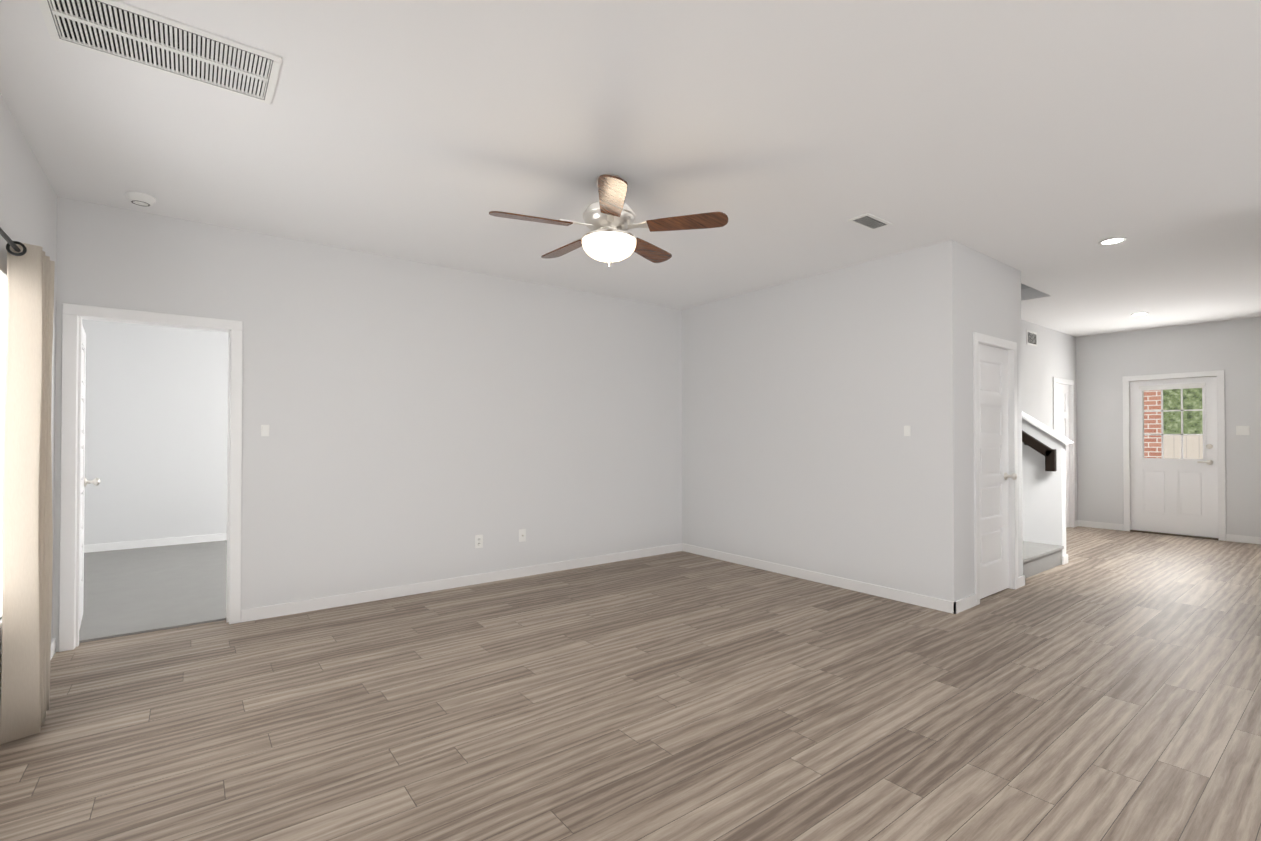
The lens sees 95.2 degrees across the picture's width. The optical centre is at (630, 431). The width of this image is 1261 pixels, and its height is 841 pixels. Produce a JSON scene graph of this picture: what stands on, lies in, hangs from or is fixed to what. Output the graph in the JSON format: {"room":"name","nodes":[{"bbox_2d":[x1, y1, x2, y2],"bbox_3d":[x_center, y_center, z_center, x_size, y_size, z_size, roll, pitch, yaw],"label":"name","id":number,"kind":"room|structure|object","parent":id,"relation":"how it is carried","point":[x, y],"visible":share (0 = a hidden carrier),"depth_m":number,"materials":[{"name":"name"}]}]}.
{"room":"empty living room","nodes":[
{"label":"empty living room","id":0,"kind":"room"},
{"bbox_2d":[0,93,56,706],"bbox_3d":[-0.972,-0.080,0.112,0.120,2.740,8.580,0,-1,-37],"label":"wall","id":1,"kind":"structure","parent":0,"point":[28,205],"depth_m":2.81,"materials":[{"name":"white paint"}]},
{"bbox_2d":[0,272,6,629],"bbox_3d":[-2.533,0.076,2.165,0.134,1.530,1.480,0,-1,-37],"label":"window","id":2,"kind":"structure","parent":1,"relation":"in","point":[3,298],"depth_m":2.51,"materials":[{"name":"white glass"}]},
{"bbox_2d":[0,228,26,255],"bbox_3d":[-2.200,-0.752,1.905,0.098,0.080,2.006,0,-1,-37],"label":"curtain rod","id":3,"kind":"object","parent":1,"relation":"attached to","point":[10,242],"visible":0.46,"depth_m":2.37,"materials":[{"name":"black metal"}]},
{"bbox_2d":[0,243,54,744],"bbox_3d":[-2.628,0.247,2.518,0.117,2.075,0.300,0,-1,-37],"label":"curtain","id":4,"kind":"object","parent":3,"relation":"hanging from","point":[27,527],"visible":1,"depth_m":2.43,"materials":[{"name":"fabric"}]},
{"bbox_2d":[50,638,55,659],"bbox_3d":[-0.927,1.248,0.151,0.013,0.085,8.310,0,-1,-37],"label":"baseboard","id":5,"kind":"structure","parent":1,"relation":"attached to","point":[53,642],"depth_m":3.40,"materials":[{"name":"white paint"}]},
{"bbox_2d":[79,325,99,629],"bbox_3d":[-3.700,0.304,3.884,0.124,2.018,0.808,0,-1,-37],"label":"bedroom door","id":6,"kind":"structure","parent":1,"relation":"in","point":[85,481],"depth_m":4.06,"materials":[{"name":"white paint"}]},
{"bbox_2d":[79,540,226,642],"bbox_3d":[-3.220,1.344,6.134,4.300,0.014,3.740,0,-1,-37],"label":"floor","id":7,"kind":"structure","parent":0,"point":[138,590],"depth_m":4.82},
{"bbox_2d":[82,319,227,544],"bbox_3d":[-4.392,-0.004,7.680,4.540,2.740,0.120,0,-1,-37],"label":"wall","id":8,"kind":"structure","parent":0,"point":[156,421],"depth_m":6.71,"materials":[{"name":"white paint"}]},
{"bbox_2d":[84,533,226,552],"bbox_3d":[-4.351,1.309,7.614,4.300,0.085,0.013,0,-1,-37],"label":"baseboard","id":9,"kind":"structure","parent":8,"relation":"attached to","point":[213,537],"depth_m":6.70,"materials":[{"name":"white paint"}]},
{"bbox_2d":[53,196,681,651],"bbox_3d":[-1.602,-0.031,4.954,5.660,2.740,0.120,0,-1,-37],"label":"wall","id":10,"kind":"structure","parent":0,"point":[425,422],"depth_m":4.69,"materials":[{"name":"white paint"}]},
{"bbox_2d":[59,303,242,651],"bbox_3d":[-3.112,0.278,3.798,0.904,2.097,0.152,0,-1,-37],"label":"door frame","id":11,"kind":"structure","parent":10,"relation":"attached to","point":[71,397],"depth_m":3.56,"materials":[{"name":"white paint"}]},
{"bbox_2d":[261,425,268,435],"bbox_3d":[-2.603,-0.004,4.106,0.050,0.082,0.011,0,-1,-37],"label":"light switch","id":12,"kind":"object","parent":10,"relation":"attached to","point":[264,430],"visible":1,"depth_m":4.10,"materials":[{"name":"white plastic"}]},
{"bbox_2d":[241,543,681,621],"bbox_3d":[-1.060,1.300,5.272,4.155,0.085,0.013,0,-1,-37],"label":"baseboard","id":13,"kind":"structure","parent":10,"relation":"attached to","point":[302,606],"depth_m":4.83,"materials":[{"name":"white paint"}]},
{"bbox_2d":[475,535,482,547],"bbox_3d":[-1.333,0.970,5.069,0.072,0.115,0.010,0,-1,-37],"label":"outlet","id":14,"kind":"object","parent":10,"relation":"attached to","point":[478,541],"visible":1,"depth_m":5.07,"materials":[{"name":"white plastic"}]},
{"bbox_2d":[519,529,525,541],"bbox_3d":[-0.995,0.963,5.318,0.072,0.115,0.024,0,-1,-37],"label":"cable jack","id":15,"kind":"object","parent":10,"relation":"attached to","point":[522,535],"visible":1,"depth_m":5.32,"materials":[{"name":"white plastic"}]},
{"bbox_2d":[0,526,1260,840],"bbox_3d":[2.929,1.396,5.623,13.750,0.100,12.620,0,-1,-37],"label":"floor","id":16,"kind":"structure","parent":0,"point":[1102,686],"depth_m":2.67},
{"bbox_2d":[682,240,1022,601],"bbox_3d":[1.588,-0.017,6.330,1.320,2.740,4.290,0,-1,-37],"label":"wall block","id":17,"kind":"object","parent":16,"relation":"on","point":[806,400],"visible":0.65,"depth_m":4.92,"materials":[{"name":"white paint"}]},
{"bbox_2d":[682,543,961,613],"bbox_3d":[1.484,1.301,5.354,0.013,0.085,2.913,0,-1,-37],"label":"baseboard","id":18,"kind":"structure","parent":17,"relation":"attached to","point":[948,606],"depth_m":4.96,"materials":[{"name":"white paint"}]},
{"bbox_2d":[904,426,910,435],"bbox_3d":[2.157,-0.003,4.492,0.008,0.082,0.052,0,-1,-37],"label":"light switch","id":19,"kind":"object","parent":17,"relation":"attached to","point":[907,430],"visible":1,"depth_m":4.49,"materials":[{"name":"white plastic"}]},
{"bbox_2d":[978,344,1016,598],"bbox_3d":[2.963,0.317,4.685,0.698,2.022,0.119,0,-1,-37],"label":"closet door","id":20,"kind":"structure","parent":17,"relation":"attached to","point":[994,476],"depth_m":4.74,"materials":[{"name":"white paint"}]},
{"bbox_2d":[960,594,975,610],"bbox_3d":[2.507,1.290,4.311,0.325,0.085,0.013,0,-1,-37],"label":"baseboard","id":21,"kind":"structure","parent":16,"relation":"on","point":[968,602],"depth_m":4.33,"materials":[{"name":"white paint"}]},
{"bbox_2d":[973,332,1017,604],"bbox_3d":[2.934,0.288,4.722,0.834,2.097,0.136,0,-1,-37],"label":"door frame","id":22,"kind":"structure","parent":16,"relation":"on","point":[978,338],"depth_m":4.88,"materials":[{"name":"white paint"}]},
{"bbox_2d":[1023,541,1063,578],"bbox_3d":[2.880,0.217,6.762,1.254,2.280,3.300,0,-1,-37],"label":"carpeted stairs","id":23,"kind":"structure","parent":16,"relation":"on","point":[1039,557],"depth_m":5.57,"materials":[{"name":"grey carpet"}]},
{"bbox_2d":[0,0,1260,336],"bbox_3d":[2.024,-1.461,4.960,11.470,0.120,12.620,0,-1,-37],"label":"ceiling","id":24,"kind":"structure","parent":0,"point":[1044,146],"depth_m":2.77,"materials":[{"name":"white paint"}]},
{"bbox_2d":[125,191,155,205],"bbox_3d":[-2.951,-1.393,3.471,0.144,0.047,0.144,0,-1,-37],"label":"smoke detector","id":25,"kind":"object","parent":24,"relation":"attached to","point":[139,198],"visible":1,"depth_m":3.44,"materials":[{"name":"white plastic"}]},
{"bbox_2d":[37,0,281,104],"bbox_3d":[-1.715,-1.424,2.144,0.680,0.011,0.380,0,-1,-37],"label":"ceiling vent","id":26,"kind":"object","parent":24,"relation":"in","point":[116,29],"visible":1,"depth_m":2.13,"materials":[{"name":"white plastic"}]},
{"bbox_2d":[489,174,727,266],"bbox_3d":[-0.155,-1.172,3.281,1.272,0.492,1.232,0,-1,-37],"label":"ceiling fan","id":27,"kind":"object","parent":24,"relation":"hanging from","point":[609,219],"visible":1,"depth_m":3.14,"materials":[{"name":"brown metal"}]},
{"bbox_2d":[848,213,891,229],"bbox_3d":[1.612,-1.403,3.876,0.300,0.017,0.150,0,-1,-37],"label":"ceiling vent","id":28,"kind":"object","parent":24,"relation":"in","point":[869,221],"visible":1,"depth_m":3.85,"materials":[{"name":"white plastic"}]},
{"bbox_2d":[1098,237,1126,244],"bbox_3d":[3.560,-1.403,4.258,0.168,0.008,0.168,0,-1,-37],"label":"recessed light","id":29,"kind":"object","parent":24,"relation":"in","point":[1112,241],"visible":1,"depth_m":4.26,"materials":[{"name":"white plastic"}]},
{"bbox_2d":[1130,313,1148,315],"bbox_3d":[6.003,-1.377,6.793,0.168,0.008,0.168,0,-1,-37],"label":"recessed light","id":30,"kind":"object","parent":24,"relation":"in","point":[1138,314],"visible":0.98,"depth_m":6.81,"materials":[{"name":"white plastic"}]},
{"bbox_2d":[1021,283,1030,288],"bbox_3d":[2.628,-2.819,7.122,1.500,2.640,4.180,0,-1,-37],"label":"wall","id":31,"kind":"structure","parent":0,"point":[1023,286],"depth_m":6.12,"materials":[{"name":"white paint"}]},
{"bbox_2d":[1022,418,1065,555],"bbox_3d":[3.140,-0.005,7.560,0.120,2.740,4.220,0,-1,-37],"label":"wall","id":32,"kind":"structure","parent":0,"point":[1044,503],"depth_m":5.97,"materials":[{"name":"white paint"}]},
{"bbox_2d":[1022,430,1056,470],"bbox_3d":[4.009,-0.044,6.260,0.088,0.912,1.028,0,-1,-37],"label":"stair handrail","id":33,"kind":"object","parent":32,"relation":"attached to","point":[1048,453],"visible":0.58,"depth_m":5.89,"materials":[{"name":"black wood"}]},
{"bbox_2d":[1022,411,1073,444],"bbox_3d":[4.224,-0.148,6.143,0.170,0.586,0.786,0,-1,-37],"label":"trim","id":34,"kind":"structure","parent":32,"relation":"on","point":[1047,429],"depth_m":5.96,"materials":[{"name":"white paint"}]},
{"bbox_2d":[1062,554,1067,563],"bbox_3d":[4.258,1.309,6.178,0.033,0.085,0.713,0,-1,-37],"label":"baseboard","id":35,"kind":"structure","parent":32,"relation":"attached to","point":[1064,558],"depth_m":5.85,"materials":[{"name":"white paint"}]},
{"bbox_2d":[1021,320,1077,520],"bbox_3d":[5.266,-0.005,7.512,3.200,2.740,0.120,0,-1,-37],"label":"wall","id":36,"kind":"structure","parent":0,"point":[1049,357],"depth_m":7.61,"materials":[{"name":"white paint"}]},
{"bbox_2d":[1026,330,1036,346],"bbox_3d":[5.093,-1.177,7.306,0.340,0.180,0.017,0,-1,-37],"label":"air vent","id":37,"kind":"object","parent":36,"relation":"in","point":[1031,336],"visible":1,"depth_m":7.29,"materials":[{"name":"white plastic"}]},
{"bbox_2d":[1056,383,1069,527],"bbox_3d":[6.014,0.351,8.012,0.688,2.022,0.119,0,-1,-37],"label":"hall door","id":38,"kind":"structure","parent":36,"relation":"in","point":[1062,409],"depth_m":8.16,"materials":[{"name":"white paint"}]},
{"bbox_2d":[1053,377,1074,527],"bbox_3d":[5.986,0.321,8.049,0.824,2.097,0.136,0,-1,-37],"label":"door frame","id":39,"kind":"structure","parent":36,"relation":"attached to","point":[1055,380],"depth_m":8.22,"materials":[{"name":"white paint"}]},
{"bbox_2d":[1076,316,1260,536],"bbox_3d":[8.409,-0.021,5.937,0.120,2.740,6.440,0,-1,-37],"label":"wall","id":40,"kind":"structure","parent":0,"point":[1105,363],"depth_m":7.62,"materials":[{"name":"white paint"}]},
{"bbox_2d":[1075,520,1123,530],"bbox_3d":[6.620,1.329,8.131,0.040,0.085,0.520,0,-1,-37],"label":"baseboard","id":41,"kind":"structure","parent":40,"relation":"attached to","point":[1102,525],"depth_m":8.14,"materials":[{"name":"white paint"}]},
{"bbox_2d":[1130,377,1217,537],"bbox_3d":[7.117,0.330,7.571,0.102,2.030,0.848,0,-1,-37],"label":"entry door","id":42,"kind":"structure","parent":40,"relation":"in","point":[1174,496],"depth_m":7.55,"materials":[{"name":"white paint"}]},
{"bbox_2d":[1130,530,1217,539],"bbox_3d":[7.138,1.357,7.577,0.130,0.018,0.860,0,-1,-37],"label":"trim","id":43,"kind":"structure","parent":40,"relation":"attached to","point":[1174,534],"depth_m":7.51,"materials":[{"name":"brown metal"}]},
{"bbox_2d":[1122,370,1225,540],"bbox_3d":[7.136,0.305,7.585,0.136,2.122,0.984,0,-1,-37],"label":"door frame","id":44,"kind":"structure","parent":40,"relation":"attached to","point":[1219,374],"depth_m":7.41,"materials":[{"name":"white paint"}]},
{"bbox_2d":[1236,426,1249,434],"bbox_3d":[7.482,-0.010,7.041,0.011,0.115,0.116,0,-1,-37],"label":"light switch","id":45,"kind":"object","parent":40,"relation":"attached to","point":[1242,430],"visible":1,"depth_m":7.04,"materials":[{"name":"white plastic"}]},
{"bbox_2d":[1226,534,1260,543],"bbox_3d":[8.806,1.300,5.296,0.013,0.085,4.660,0,-1,-37],"label":"baseboard","id":46,"kind":"structure","parent":40,"relation":"attached to","point":[1233,538],"depth_m":7.03,"materials":[{"name":"white paint"}]},
{"label":"outside","id":47,"kind":"structure","parent":0,"visible":0},
{"bbox_2d":[1144,388,1202,458],"bbox_3d":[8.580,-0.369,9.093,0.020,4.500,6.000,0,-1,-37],"label":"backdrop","id":48,"kind":"structure","parent":47,"point":[1170,395],"depth_m":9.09,"materials":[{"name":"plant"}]}
]}

